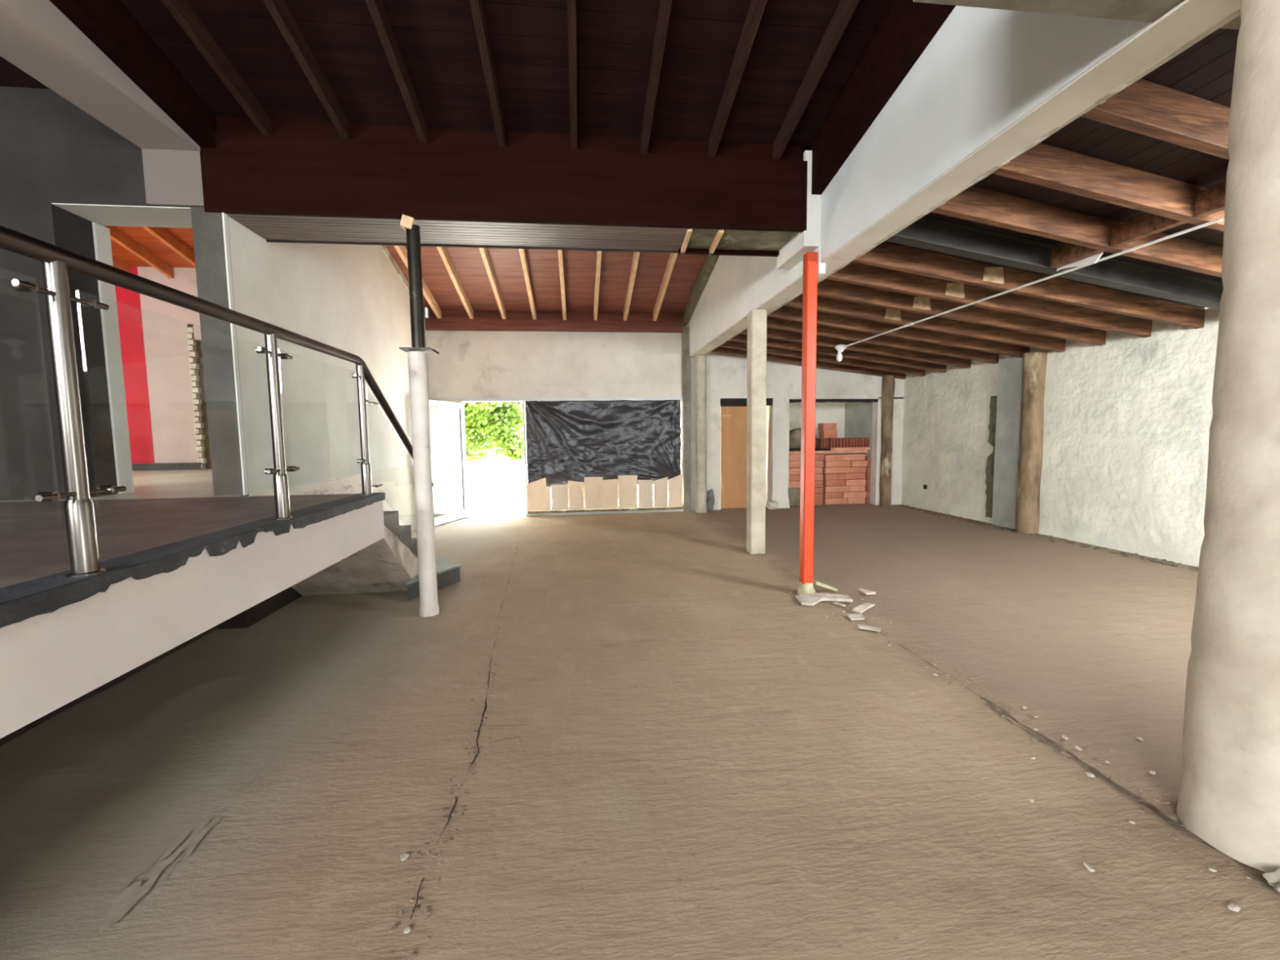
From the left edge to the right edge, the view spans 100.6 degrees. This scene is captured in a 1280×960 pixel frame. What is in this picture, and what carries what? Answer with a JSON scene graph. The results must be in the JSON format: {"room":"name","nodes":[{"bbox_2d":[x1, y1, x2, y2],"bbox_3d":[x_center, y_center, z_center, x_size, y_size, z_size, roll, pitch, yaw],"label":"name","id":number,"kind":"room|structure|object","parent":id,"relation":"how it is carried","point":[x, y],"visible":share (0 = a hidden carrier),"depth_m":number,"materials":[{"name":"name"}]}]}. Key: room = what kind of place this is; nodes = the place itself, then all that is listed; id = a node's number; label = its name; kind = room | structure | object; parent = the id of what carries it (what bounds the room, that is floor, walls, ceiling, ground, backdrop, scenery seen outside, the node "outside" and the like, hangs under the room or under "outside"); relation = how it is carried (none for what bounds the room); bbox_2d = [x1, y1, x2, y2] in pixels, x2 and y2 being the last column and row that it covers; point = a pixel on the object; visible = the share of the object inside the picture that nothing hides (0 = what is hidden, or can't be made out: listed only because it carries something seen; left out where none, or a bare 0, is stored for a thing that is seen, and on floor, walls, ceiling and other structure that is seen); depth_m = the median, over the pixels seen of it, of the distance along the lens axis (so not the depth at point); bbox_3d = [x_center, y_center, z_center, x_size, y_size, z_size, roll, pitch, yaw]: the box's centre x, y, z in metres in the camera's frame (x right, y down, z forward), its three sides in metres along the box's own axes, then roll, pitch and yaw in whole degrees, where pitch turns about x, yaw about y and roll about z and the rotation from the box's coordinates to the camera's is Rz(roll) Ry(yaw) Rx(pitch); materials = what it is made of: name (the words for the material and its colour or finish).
{"room":"building under renovation","nodes":[
{"label":"building under renovation","id":0,"kind":"room"},
{"bbox_2d":[0,56,49,88],"bbox_3d":[-5.246,-3.556,-1.056,4.100,2.200,9.700,-1,5,-7],"label":"ceiling","id":1,"kind":"structure","parent":0,"point":[11,75],"depth_m":3.84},
{"bbox_2d":[0,86,204,500],"bbox_3d":[-5.550,-2.108,4.089,4.600,4.540,0.520,-1,5,-7],"label":"wall","id":2,"kind":"structure","parent":0,"point":[65,175],"depth_m":4.06,"materials":[{"name":"grey paint"}]},
{"bbox_2d":[200,115,807,257],"bbox_3d":[-1.003,-2.957,4.609,4.850,1.655,0.641,-1,5,-7],"label":"beam","id":3,"kind":"structure","parent":2,"relation":"attached to","point":[303,182],"depth_m":4.37,"materials":[{"name":"brown wood"}]},
{"bbox_2d":[0,625,217,746],"bbox_3d":[-3.006,1.227,-0.097,0.250,0.750,10.300,-1,5,-7],"label":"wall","id":4,"kind":"structure","parent":0,"point":[23,730],"depth_m":3.20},
{"bbox_2d":[102,225,195,278],"bbox_3d":[-6.287,-3.210,7.585,4.780,1.802,7.192,-1,5,-7],"label":"ceiling","id":5,"kind":"structure","parent":0,"point":[162,249],"depth_m":7.40,"materials":[{"name":"brown wood"}]},
{"bbox_2d":[115,266,211,471],"bbox_3d":[-6.281,-1.706,8.355,4.700,3.040,0.430,-1,5,-7],"label":"wall","id":6,"kind":"structure","parent":0,"point":[161,341],"depth_m":8.07,"materials":[{"name":"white paint"}]},
{"bbox_2d":[0,468,385,738],"bbox_3d":[-4.947,0.432,2.995,6.035,0.366,17.000,-1,5,-7],"label":"raised platform","id":7,"kind":"structure","parent":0,"point":[178,569],"depth_m":2.22,"materials":[{"name":"paint"}]},
{"bbox_2d":[0,225,434,577],"bbox_3d":[-1.794,0.228,1.384,0.094,1.881,9.116,-1,5,-7],"label":"glass railing","id":8,"kind":"object","parent":7,"relation":"on","point":[79,509],"visible":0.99,"depth_m":1.74,"materials":[{"name":"metal"}]},
{"bbox_2d":[217,586,302,629],"bbox_3d":[-3.374,0.836,4.662,0.320,0.740,0.870,-1,5,-7],"label":"wall","id":9,"kind":"structure","parent":0,"point":[262,610],"depth_m":4.47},
{"bbox_2d":[191,206,435,532],"bbox_3d":[-2.728,-1.309,4.591,1.658,4.909,10.705,-3,5,-21],"label":"wall","id":10,"kind":"structure","parent":0,"point":[349,298],"depth_m":5.33,"materials":[{"name":"white paint"}]},
{"bbox_2d":[0,0,199,151],"bbox_3d":[-3.018,-3.378,-0.828,0.410,2.550,9.610,-1,5,-7],"label":"beam","id":11,"kind":"structure","parent":10,"relation":"attached to","point":[37,37],"depth_m":3.20,"materials":[{"name":"beige paint"}]},
{"bbox_2d":[466,433,527,465],"bbox_3d":[-8.437,-1.713,29.383,50.000,1.700,0.400,-1,5,-7],"label":"wall","id":12,"kind":"structure","parent":0,"point":[490,460],"depth_m":29.26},
{"bbox_2d":[49,0,955,195],"bbox_3d":[-0.347,-3.354,-0.578,4.970,2.670,9.794,-1,5,-7],"label":"ceiling","id":13,"kind":"structure","parent":0,"point":[816,74],"depth_m":3.67,"materials":[{"name":"brown wood"}]},
{"bbox_2d":[379,244,719,333],"bbox_3d":[-1.277,-2.931,7.492,14.700,2.417,5.593,-1,5,-7],"label":"ceiling","id":14,"kind":"structure","parent":0,"point":[464,288],"depth_m":8.98,"materials":[{"name":"brown wood"}]},
{"bbox_2d":[426,324,690,515],"bbox_3d":[-1.449,-1.440,10.167,5.300,4.200,0.400,-1,5,-7],"label":"wall","id":15,"kind":"structure","parent":0,"point":[468,364],"depth_m":9.97,"materials":[{"name":"paint"}]},
{"bbox_2d":[458,396,682,518],"bbox_3d":[-1.256,-0.451,10.221,4.190,2.235,0.200,-1,5,-7],"label":"door","id":16,"kind":"structure","parent":15,"relation":"in","point":[494,399],"depth_m":10.03,"materials":[{"name":"white metal"}]},
{"bbox_2d":[428,400,467,526],"bbox_3d":[-3.394,-0.314,9.318,0.040,2.110,1.202,0,5,12],"label":"door leaf","id":17,"kind":"structure","parent":16,"relation":"attached to","point":[452,516],"depth_m":9.64,"materials":[{"name":"white metal"}]},
{"bbox_2d":[526,400,683,515],"bbox_3d":[-0.582,-0.436,10.270,3.200,2.160,0.180,-1,5,-7],"label":"window","id":18,"kind":"structure","parent":15,"relation":"in","point":[658,510],"depth_m":10.31,"materials":[{"name":"white metal"}]},
{"bbox_2d":[524,400,681,486],"bbox_3d":[-0.668,-0.695,10.157,2.963,1.644,0.109,-1,5,-7],"label":"plastic sheet","id":19,"kind":"object","parent":18,"relation":"hanging from","point":[566,441],"visible":1,"depth_m":10.14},
{"bbox_2d":[528,506,682,513],"bbox_3d":[-0.648,0.575,10.215,2.950,0.045,0.060,-1,5,-7],"label":"batten","id":20,"kind":"object","parent":18,"relation":"on","point":[654,508],"visible":1,"depth_m":10.19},
{"bbox_2d":[526,477,546,511],"bbox_3d":[-1.951,0.268,10.021,0.364,0.625,0.015,-1,5,-7],"label":"cardboard sheet","id":21,"kind":"object","parent":20,"relation":"on","point":[536,490],"visible":1,"depth_m":10.02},
{"bbox_2d":[546,486,551,510],"bbox_3d":[-1.735,0.346,10.066,0.099,0.455,0.013,-1,5,-7],"label":"cardboard sheet","id":22,"kind":"object","parent":20,"relation":"on","point":[548,488],"visible":1,"depth_m":10.06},
{"bbox_2d":[551,484,568,510],"bbox_3d":[-1.518,0.330,10.078,0.324,0.480,0.010,-1,5,-7],"label":"cardboard sheet","id":23,"kind":"object","parent":20,"relation":"on","point":[559,493],"visible":1,"depth_m":10.07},
{"bbox_2d":[568,480,584,509],"bbox_3d":[-1.210,0.284,10.123,0.309,0.555,0.014,-1,5,-7],"label":"cardboard sheet","id":24,"kind":"object","parent":20,"relation":"on","point":[575,489],"visible":1,"depth_m":10.12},
{"bbox_2d":[583,476,603,509],"bbox_3d":[-0.883,0.248,10.146,0.354,0.615,0.015,-1,5,-7],"label":"cardboard sheet","id":25,"kind":"object","parent":20,"relation":"on","point":[593,493],"visible":1,"depth_m":10.14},
{"bbox_2d":[602,479,618,508],"bbox_3d":[-0.566,0.265,10.196,0.314,0.565,0.019,-1,5,-7],"label":"cardboard sheet","id":26,"kind":"object","parent":20,"relation":"on","point":[610,487],"visible":1,"depth_m":10.19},
{"bbox_2d":[617,475,637,508],"bbox_3d":[-0.230,0.226,10.221,0.369,0.630,0.019,-1,5,-7],"label":"cardboard sheet","id":27,"kind":"object","parent":20,"relation":"on","point":[627,484],"visible":1,"depth_m":10.22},
{"bbox_2d":[637,480,653,507],"bbox_3d":[0.112,0.262,10.273,0.299,0.540,0.014,-1,5,-7],"label":"cardboard sheet","id":28,"kind":"object","parent":20,"relation":"on","point":[645,487],"visible":1,"depth_m":10.27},
{"bbox_2d":[653,476,667,506],"bbox_3d":[0.403,0.234,10.295,0.284,0.585,0.016,-1,5,-7],"label":"cardboard sheet","id":29,"kind":"object","parent":20,"relation":"on","point":[660,486],"visible":1,"depth_m":10.29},
{"bbox_2d":[667,474,682,506],"bbox_3d":[0.685,0.201,10.337,0.284,0.635,0.015,-1,5,-7],"label":"cardboard sheet","id":30,"kind":"object","parent":20,"relation":"on","point":[674,484],"visible":1,"depth_m":10.33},
{"bbox_2d":[0,499,1279,959],"bbox_3d":[1.494,1.300,3.918,10.200,0.313,17.200,-1,5,-7],"label":"floor","id":31,"kind":"structure","parent":0,"point":[627,735],"depth_m":2.40,"materials":[{"name":"concrete"}]},
{"bbox_2d":[290,511,461,600],"bbox_3d":[-2.543,0.660,5.067,1.440,0.900,1.590,-1,5,-7],"label":"staircase","id":32,"kind":"structure","parent":31,"relation":"on","point":[389,564],"depth_m":4.89,"materials":[{"name":"paint"}]},
{"bbox_2d":[400,852,409,860],"bbox_3d":[-0.844,1.347,1.900,0.029,0.010,0.032,-1,5,1],"label":"chip","id":33,"kind":"object","parent":31,"relation":"on","point":[405,855],"visible":1,"depth_m":1.90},
{"bbox_2d":[403,926,411,933],"bbox_3d":[-0.708,1.369,1.617,0.022,0.008,0.019,0,5,10],"label":"chip","id":34,"kind":"object","parent":31,"relation":"on","point":[406,930],"visible":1,"depth_m":1.61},
{"bbox_2d":[399,214,439,617],"bbox_3d":[-1.788,-0.484,4.419,0.294,3.270,0.180,-1,5,-7],"label":"post","id":35,"kind":"object","parent":31,"relation":"on","point":[417,357],"visible":1,"depth_m":4.37,"materials":[{"name":"metal"}]},
{"bbox_2d":[694,355,706,512],"bbox_3d":[1.170,-0.864,10.186,0.230,2.980,0.230,-1,5,-7],"label":"concrete post","id":36,"kind":"object","parent":31,"relation":"on","point":[700,360],"visible":1,"depth_m":10.11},
{"bbox_2d":[706,488,715,511],"bbox_3d":[1.388,0.380,10.421,0.146,0.457,0.188,-1,5,-7],"label":"sack","id":37,"kind":"object","parent":31,"relation":"on","point":[710,500],"visible":1,"depth_m":10.37,"materials":[{"name":"grey fabric"}]},
{"bbox_2d":[720,406,746,508],"bbox_3d":[2.082,-0.456,10.744,0.920,2.050,0.033,-1,5,-7],"label":"wooden board","id":38,"kind":"object","parent":31,"relation":"on","point":[733,419],"visible":0.59,"depth_m":10.71,"materials":[{"name":"wood"}]},
{"bbox_2d":[746,308,766,554],"bbox_3d":[1.442,-0.574,6.590,0.190,3.000,0.190,-1,5,-7],"label":"concrete post","id":39,"kind":"object","parent":31,"relation":"on","point":[756,318],"visible":1,"depth_m":6.51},
{"bbox_2d":[765,500,777,509],"bbox_3d":[2.631,0.489,10.577,0.272,0.180,0.171,-1,5,-7],"label":"rubble heap","id":40,"kind":"object","parent":31,"relation":"on","point":[772,504],"visible":1,"depth_m":10.53,"materials":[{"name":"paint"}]},
{"bbox_2d":[787,487,799,506],"bbox_3d":[3.194,0.342,11.123,0.300,0.368,0.270,-1,5,-7],"label":"concrete block","id":41,"kind":"object","parent":31,"relation":"on","point":[793,494],"visible":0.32,"depth_m":10.99,"materials":[{"name":"concrete"}]},
{"bbox_2d":[788,480,800,488],"bbox_3d":[3.215,0.086,11.114,0.385,0.134,0.230,-1,5,-7],"label":"brick","id":42,"kind":"object","parent":41,"relation":"on","point":[792,484],"visible":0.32,"depth_m":11.00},
{"bbox_2d":[788,474,800,480],"bbox_3d":[3.207,-0.054,11.111,0.385,0.134,0.230,-1,5,-7],"label":"brick","id":43,"kind":"object","parent":42,"relation":"on","point":[791,477],"visible":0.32,"depth_m":11.00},
{"bbox_2d":[788,467,800,474],"bbox_3d":[3.215,-0.193,11.092,0.385,0.134,0.230,-1,5,-7],"label":"brick","id":44,"kind":"object","parent":43,"relation":"on","point":[791,470],"visible":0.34,"depth_m":10.98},
{"bbox_2d":[788,460,800,467],"bbox_3d":[3.201,-0.335,11.108,0.385,0.134,0.230,-1,5,-7],"label":"brick","id":45,"kind":"object","parent":44,"relation":"on","point":[797,464],"visible":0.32,"depth_m":10.99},
{"bbox_2d":[788,453,800,461],"bbox_3d":[3.220,-0.472,11.063,0.385,0.134,0.230,-1,5,-7],"label":"brick","id":46,"kind":"object","parent":45,"relation":"on","point":[792,457],"visible":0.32,"depth_m":10.95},
{"bbox_2d":[788,449,867,453],"bbox_3d":[3.861,-0.590,11.138,1.730,0.055,0.340,-1,5,-7],"label":"plank","id":47,"kind":"object","parent":46,"relation":"on","point":[856,451],"visible":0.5,"depth_m":10.99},
{"bbox_2d":[789,448,830,451],"bbox_3d":[3.425,-0.630,11.074,0.950,0.043,0.360,-1,5,-7],"label":"plank","id":48,"kind":"object","parent":47,"relation":"on","point":[815,449],"visible":0.48,"depth_m":10.92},
{"bbox_2d":[789,427,817,448],"bbox_3d":[3.340,-0.878,11.144,0.779,0.437,0.478,-1,5,-7],"label":"bundle","id":49,"kind":"object","parent":48,"relation":"on","point":[795,433],"visible":0.37,"depth_m":10.97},
{"bbox_2d":[815,438,829,448],"bbox_3d":[3.825,-0.772,11.149,0.170,0.213,0.280,-1,5,-7],"label":"brick","id":50,"kind":"object","parent":48,"relation":"on","point":[821,442],"visible":0.94,"depth_m":11.05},
{"bbox_2d":[829,447,870,450],"bbox_3d":[4.352,-0.659,11.190,0.860,0.059,0.340,-1,5,-7],"label":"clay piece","id":51,"kind":"object","parent":47,"relation":"on","point":[831,448],"visible":0.66,"depth_m":11.02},
{"bbox_2d":[826,437,839,447],"bbox_3d":[4.032,-0.783,11.162,0.205,0.199,0.300,-1,5,-7],"label":"brick","id":52,"kind":"object","parent":51,"relation":"on","point":[833,442],"visible":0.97,"depth_m":11.04,"materials":[{"name":"brick"}]},
{"bbox_2d":[818,430,837,437],"bbox_3d":[3.950,-0.963,11.163,0.290,0.154,0.250,-1,5,-7],"label":"brick","id":53,"kind":"object","parent":52,"relation":"on","point":[822,433],"visible":0.98,"depth_m":11.05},
{"bbox_2d":[817,422,836,430],"bbox_3d":[3.929,-1.117,11.148,0.290,0.145,0.250,-1,5,-7],"label":"brick","id":54,"kind":"object","parent":53,"relation":"on","point":[830,426],"visible":0.96,"depth_m":11.03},
{"bbox_2d":[840,437,849,447],"bbox_3d":[4.243,-0.788,11.187,0.205,0.199,0.300,-1,5,-7],"label":"brick","id":55,"kind":"object","parent":51,"relation":"on","point":[844,442],"visible":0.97,"depth_m":11.05,"materials":[{"name":"brick"}]},
{"bbox_2d":[849,437,859,447],"bbox_3d":[4.454,-0.793,11.211,0.205,0.199,0.300,-1,5,-7],"label":"brick","id":56,"kind":"object","parent":51,"relation":"on","point":[854,442],"visible":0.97,"depth_m":11.10,"materials":[{"name":"brick"}]},
{"bbox_2d":[859,437,869,447],"bbox_3d":[4.664,-0.797,11.235,0.205,0.199,0.300,-1,5,-7],"label":"brick","id":57,"kind":"object","parent":51,"relation":"on","point":[864,442],"visible":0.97,"depth_m":11.12,"materials":[{"name":"brick"}]},
{"bbox_2d":[796,246,825,595],"bbox_3d":[1.551,-0.494,4.845,0.195,3.130,0.173,-1,5,-7],"label":"prop","id":58,"kind":"object","parent":31,"relation":"on","point":[813,269],"visible":0.91,"depth_m":4.80,"materials":[{"name":"orange paint"}]},
{"bbox_2d":[813,498,822,505],"bbox_3d":[3.593,0.455,11.184,0.420,0.116,0.240,-1,5,-7],"label":"brick","id":59,"kind":"object","parent":31,"relation":"on","point":[816,501],"visible":0.32,"depth_m":11.08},
{"bbox_2d":[814,493,822,498],"bbox_3d":[3.591,0.333,11.173,0.420,0.116,0.240,-1,5,-7],"label":"brick","id":60,"kind":"object","parent":59,"relation":"on","point":[817,495],"visible":0.32,"depth_m":11.07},
{"bbox_2d":[814,487,822,493],"bbox_3d":[3.590,0.212,11.163,0.420,0.116,0.240,-1,5,-7],"label":"brick","id":61,"kind":"object","parent":60,"relation":"on","point":[817,490],"visible":0.32,"depth_m":11.06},
{"bbox_2d":[814,480,822,487],"bbox_3d":[3.608,0.077,11.157,0.385,0.134,0.230,-1,5,-7],"label":"brick","id":62,"kind":"object","parent":61,"relation":"on","point":[817,483],"visible":0.32,"depth_m":11.05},
{"bbox_2d":[814,473,822,480],"bbox_3d":[3.604,-0.062,11.142,0.385,0.134,0.230,-1,5,-7],"label":"brick","id":63,"kind":"object","parent":62,"relation":"on","point":[818,477],"visible":0.32,"depth_m":11.04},
{"bbox_2d":[814,466,822,473],"bbox_3d":[3.596,-0.204,11.162,0.385,0.134,0.230,-1,5,-7],"label":"brick","id":64,"kind":"object","parent":63,"relation":"on","point":[817,469],"visible":0.32,"depth_m":11.06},
{"bbox_2d":[814,460,823,466],"bbox_3d":[3.599,-0.340,11.114,0.385,0.134,0.230,-1,5,-7],"label":"brick","id":65,"kind":"object","parent":64,"relation":"on","point":[817,463],"visible":0.32,"depth_m":11.01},
{"bbox_2d":[814,453,824,460],"bbox_3d":[3.620,-0.481,11.116,0.385,0.134,0.230,-1,5,-7],"label":"brick","id":66,"kind":"object","parent":65,"relation":"on","point":[817,456],"visible":0.57,"depth_m":11.01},
{"bbox_2d":[795,592,853,605],"bbox_3d":[1.641,1.059,4.743,0.490,0.026,0.280,-1,5,-7],"label":"rubble piece","id":67,"kind":"object","parent":31,"relation":"on","point":[810,599],"visible":1,"depth_m":4.72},
{"bbox_2d":[813,579,837,591],"bbox_3d":[1.755,0.998,5.019,0.218,0.107,0.050,-1,5,-7],"label":"strip","id":68,"kind":"object","parent":31,"relation":"on","point":[815,582],"visible":1,"depth_m":5.00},
{"bbox_2d":[822,497,847,504],"bbox_3d":[4.107,0.437,11.258,0.486,0.125,0.220,-1,5,-7],"label":"brick","id":69,"kind":"object","parent":31,"relation":"on","point":[828,500],"visible":0.92,"depth_m":11.15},
{"bbox_2d":[822,491,842,498],"bbox_3d":[4.041,0.310,11.221,0.379,0.125,0.220,-1,5,-7],"label":"brick","id":70,"kind":"object","parent":69,"relation":"on","point":[825,495],"visible":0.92,"depth_m":11.11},
{"bbox_2d":[822,485,849,492],"bbox_3d":[4.113,0.180,11.192,0.530,0.125,0.220,-1,5,-7],"label":"brick","id":71,"kind":"object","parent":70,"relation":"on","point":[825,488],"visible":0.94,"depth_m":11.09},
{"bbox_2d":[822,479,844,485],"bbox_3d":[4.070,0.047,11.210,0.407,0.125,0.220,-1,5,-7],"label":"brick","id":72,"kind":"object","parent":71,"relation":"on","point":[838,482],"visible":0.92,"depth_m":11.11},
{"bbox_2d":[821,472,846,479],"bbox_3d":[4.061,-0.079,11.149,0.454,0.125,0.220,-1,5,-7],"label":"brick","id":73,"kind":"object","parent":72,"relation":"on","point":[825,476],"visible":0.94,"depth_m":11.04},
{"bbox_2d":[822,466,849,473],"bbox_3d":[4.102,-0.213,11.177,0.531,0.125,0.220,-1,5,-7],"label":"brick","id":74,"kind":"object","parent":73,"relation":"on","point":[825,469],"visible":0.94,"depth_m":11.07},
{"bbox_2d":[823,460,850,466],"bbox_3d":[4.123,-0.346,11.192,0.543,0.125,0.220,-1,5,-7],"label":"brick","id":75,"kind":"object","parent":74,"relation":"on","point":[830,463],"visible":0.94,"depth_m":11.09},
{"bbox_2d":[824,453,844,461],"bbox_3d":[4.030,-0.471,11.132,0.404,0.125,0.220,-1,5,-7],"label":"brick","id":76,"kind":"object","parent":75,"relation":"on","point":[834,456],"visible":0.96,"depth_m":11.03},
{"bbox_2d":[846,613,864,620],"bbox_3d":[1.748,1.102,4.276,0.144,0.017,0.115,-1,5,-7],"label":"shard","id":77,"kind":"object","parent":31,"relation":"on","point":[852,616],"visible":1,"depth_m":4.27},
{"bbox_2d":[847,497,865,503],"bbox_3d":[4.545,0.429,11.290,0.380,0.125,0.220,-1,5,-7],"label":"brick","id":78,"kind":"object","parent":31,"relation":"on","point":[850,500],"visible":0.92,"depth_m":11.18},
{"bbox_2d":[842,491,866,497],"bbox_3d":[4.490,0.302,11.237,0.505,0.125,0.220,-1,5,-7],"label":"brick","id":79,"kind":"object","parent":78,"relation":"on","point":[845,494],"visible":0.92,"depth_m":11.13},
{"bbox_2d":[849,484,865,491],"bbox_3d":[4.548,0.170,11.240,0.333,0.125,0.220,-1,5,-7],"label":"brick","id":80,"kind":"object","parent":79,"relation":"on","point":[859,487],"visible":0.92,"depth_m":11.13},
{"bbox_2d":[844,478,866,485],"bbox_3d":[4.502,0.041,11.219,0.440,0.125,0.220,-1,5,-7],"label":"brick","id":81,"kind":"object","parent":80,"relation":"on","point":[847,482],"visible":0.94,"depth_m":11.11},
{"bbox_2d":[844,472,865,479],"bbox_3d":[4.508,-0.094,11.262,0.448,0.125,0.220,-1,5,-7],"label":"brick","id":82,"kind":"object","parent":81,"relation":"on","point":[849,475],"visible":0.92,"depth_m":11.16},
{"bbox_2d":[849,466,866,472],"bbox_3d":[4.551,-0.224,11.234,0.362,0.125,0.220,-1,5,-7],"label":"brick","id":83,"kind":"object","parent":82,"relation":"on","point":[861,468],"visible":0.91,"depth_m":11.13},
{"bbox_2d":[850,460,867,466],"bbox_3d":[4.570,-0.352,11.186,0.330,0.125,0.220,-1,5,-7],"label":"brick","id":84,"kind":"object","parent":83,"relation":"on","point":[853,463],"visible":0.94,"depth_m":11.08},
{"bbox_2d":[840,453,865,460],"bbox_3d":[4.468,-0.483,11.201,0.470,0.125,0.220,-1,5,-7],"label":"brick","id":85,"kind":"object","parent":84,"relation":"on","point":[846,456],"visible":0.98,"depth_m":11.10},
{"bbox_2d":[852,602,874,613],"bbox_3d":[1.895,1.082,4.515,0.282,0.018,0.079,-5,7,-44],"label":"shard","id":86,"kind":"object","parent":31,"relation":"on","point":[864,606],"visible":0.98,"depth_m":4.49},
{"bbox_2d":[857,587,875,595],"bbox_3d":[2.118,1.037,4.960,0.101,0.020,0.158,-1,5,-7],"label":"shard","id":87,"kind":"object","parent":31,"relation":"on","point":[864,591],"visible":1,"depth_m":4.92},
{"bbox_2d":[864,491,869,503],"bbox_3d":[4.785,0.366,11.285,0.055,0.244,0.220,-1,5,-7],"label":"brick","id":88,"kind":"object","parent":31,"relation":"on","point":[867,498],"visible":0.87,"depth_m":11.18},
{"bbox_2d":[864,480,869,491],"bbox_3d":[4.781,0.117,11.264,0.055,0.244,0.220,-1,5,-7],"label":"brick","id":89,"kind":"object","parent":88,"relation":"on","point":[867,486],"visible":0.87,"depth_m":11.16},
{"bbox_2d":[862,467,870,479],"bbox_3d":[4.778,-0.132,11.243,0.055,0.244,0.220,-1,5,-7],"label":"brick","id":90,"kind":"object","parent":89,"relation":"on","point":[868,470],"visible":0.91,"depth_m":11.14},
{"bbox_2d":[865,456,870,467],"bbox_3d":[4.775,-0.381,11.222,0.055,0.244,0.220,-1,5,-7],"label":"brick","id":91,"kind":"object","parent":90,"relation":"on","point":[867,458],"visible":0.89,"depth_m":11.12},
{"bbox_2d":[857,624,880,631],"bbox_3d":[1.738,1.125,4.040,0.168,0.013,0.068,2,6,33],"label":"shard","id":92,"kind":"object","parent":31,"relation":"on","point":[860,626],"visible":1,"depth_m":4.02},
{"bbox_2d":[1083,862,1094,871],"bbox_3d":[1.536,1.323,1.816,0.024,0.009,0.036,0,5,5],"label":"chip","id":93,"kind":"object","parent":31,"relation":"on","point":[1090,868],"visible":1,"depth_m":1.81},
{"bbox_2d":[1176,0,1279,872],"bbox_3d":[2.244,-0.183,1.820,0.423,3.000,0.425,-1,5,-7],"label":"concrete column","id":94,"kind":"structure","parent":31,"relation":"on","point":[1229,793],"depth_m":1.81,"materials":[{"name":"concrete"}]},
{"bbox_2d":[1227,902,1240,911],"bbox_3d":[1.855,1.332,1.659,0.044,0.010,0.025,-2,5,-16],"label":"chip","id":95,"kind":"object","parent":31,"relation":"on","point":[1234,907],"visible":1,"depth_m":1.65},
{"bbox_2d":[1262,868,1279,894],"bbox_3d":[2.085,1.302,1.691,0.149,0.066,0.120,-1,5,-7],"label":"lump","id":96,"kind":"object","parent":31,"relation":"on","point":[1273,878],"visible":1,"depth_m":1.72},
{"bbox_2d":[720,399,872,503],"bbox_3d":[3.239,-0.894,11.541,4.900,2.760,1.350,-1,5,-7],"label":"wall","id":97,"kind":"structure","parent":0,"point":[853,420],"depth_m":12.00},
{"bbox_2d":[689,351,904,510],"bbox_3d":[3.171,-1.051,10.788,4.600,3.200,0.416,-1,5,-7],"label":"wall","id":98,"kind":"structure","parent":0,"point":[726,374],"depth_m":10.57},
{"bbox_2d":[803,146,811,152],"bbox_3d":[-0.557,-3.536,-0.231,5.600,2.357,10.250,-1,5,-7],"label":"ceiling","id":99,"kind":"structure","parent":0,"point":[805,148],"depth_m":4.68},
{"bbox_2d":[687,0,1240,356],"bbox_3d":[1.844,-3.396,2.611,0.410,3.319,15.300,-1,5,-7],"label":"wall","id":100,"kind":"structure","parent":0,"point":[990,86],"depth_m":3.02,"materials":[{"name":"paint"}]},
{"bbox_2d":[913,0,1240,29],"bbox_3d":[3.890,-1.950,1.690,5.800,0.500,0.970,-1,5,-7],"label":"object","id":101,"kind":"structure","parent":100,"relation":"attached to","point":[1146,11],"depth_m":1.89,"materials":[{"name":"grey concrete"}]},
{"bbox_2d":[711,27,1239,379],"bbox_3d":[4.140,-1.736,3.167,4.242,0.702,15.600,-1,5,-7],"label":"ceiling","id":102,"kind":"structure","parent":0,"point":[1148,162],"depth_m":4.38,"materials":[{"name":"brown wood"}]},
{"bbox_2d":[843,216,1224,347],"bbox_3d":[3.496,-1.828,5.357,0.037,0.035,5.900,-1,5,-7],"label":"conduit","id":103,"kind":"object","parent":102,"relation":"attached to","point":[1221,219],"visible":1,"depth_m":4.48,"materials":[{"name":"white plastic"}]},
{"bbox_2d":[835,344,847,361],"bbox_3d":[3.149,-1.988,8.334,0.180,0.265,0.180,-1,5,-7],"label":"light bulb","id":104,"kind":"object","parent":103,"relation":"attached to","point":[839,348],"visible":0.98,"depth_m":8.29,"materials":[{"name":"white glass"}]},
{"bbox_2d":[1056,252,1103,271],"bbox_3d":[3.528,-1.779,4.304,0.068,0.130,0.400,-1,5,-7],"label":"metal bracket","id":105,"kind":"object","parent":102,"relation":"attached to","point":[1091,260],"visible":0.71,"depth_m":4.26,"materials":[{"name":"white metal"}]},
{"bbox_2d":[880,308,1219,566],"bbox_3d":[6.157,-0.239,3.374,0.792,2.750,15.300,-1,5,-7],"label":"wall","id":106,"kind":"structure","parent":0,"point":[1107,445],"depth_m":7.10,"materials":[{"name":"paint"}]},
{"label":"outside","id":107,"kind":"structure","parent":0,"visible":0},
{"bbox_2d":[466,463,653,504],"bbox_3d":[-9.006,-1.120,34.467,70.000,0.280,49.500,-1,5,-7],"label":"ground","id":108,"kind":"structure","parent":107,"point":[507,474],"depth_m":17.41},
{"bbox_2d":[463,401,525,464],"bbox_3d":[-5.422,-2.474,14.474,7.220,5.680,4.243,-1,5,-7],"label":"tree","id":109,"kind":"object","parent":108,"relation":"on","point":[500,424],"visible":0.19,"depth_m":13.77,"materials":[{"name":"green plant"}]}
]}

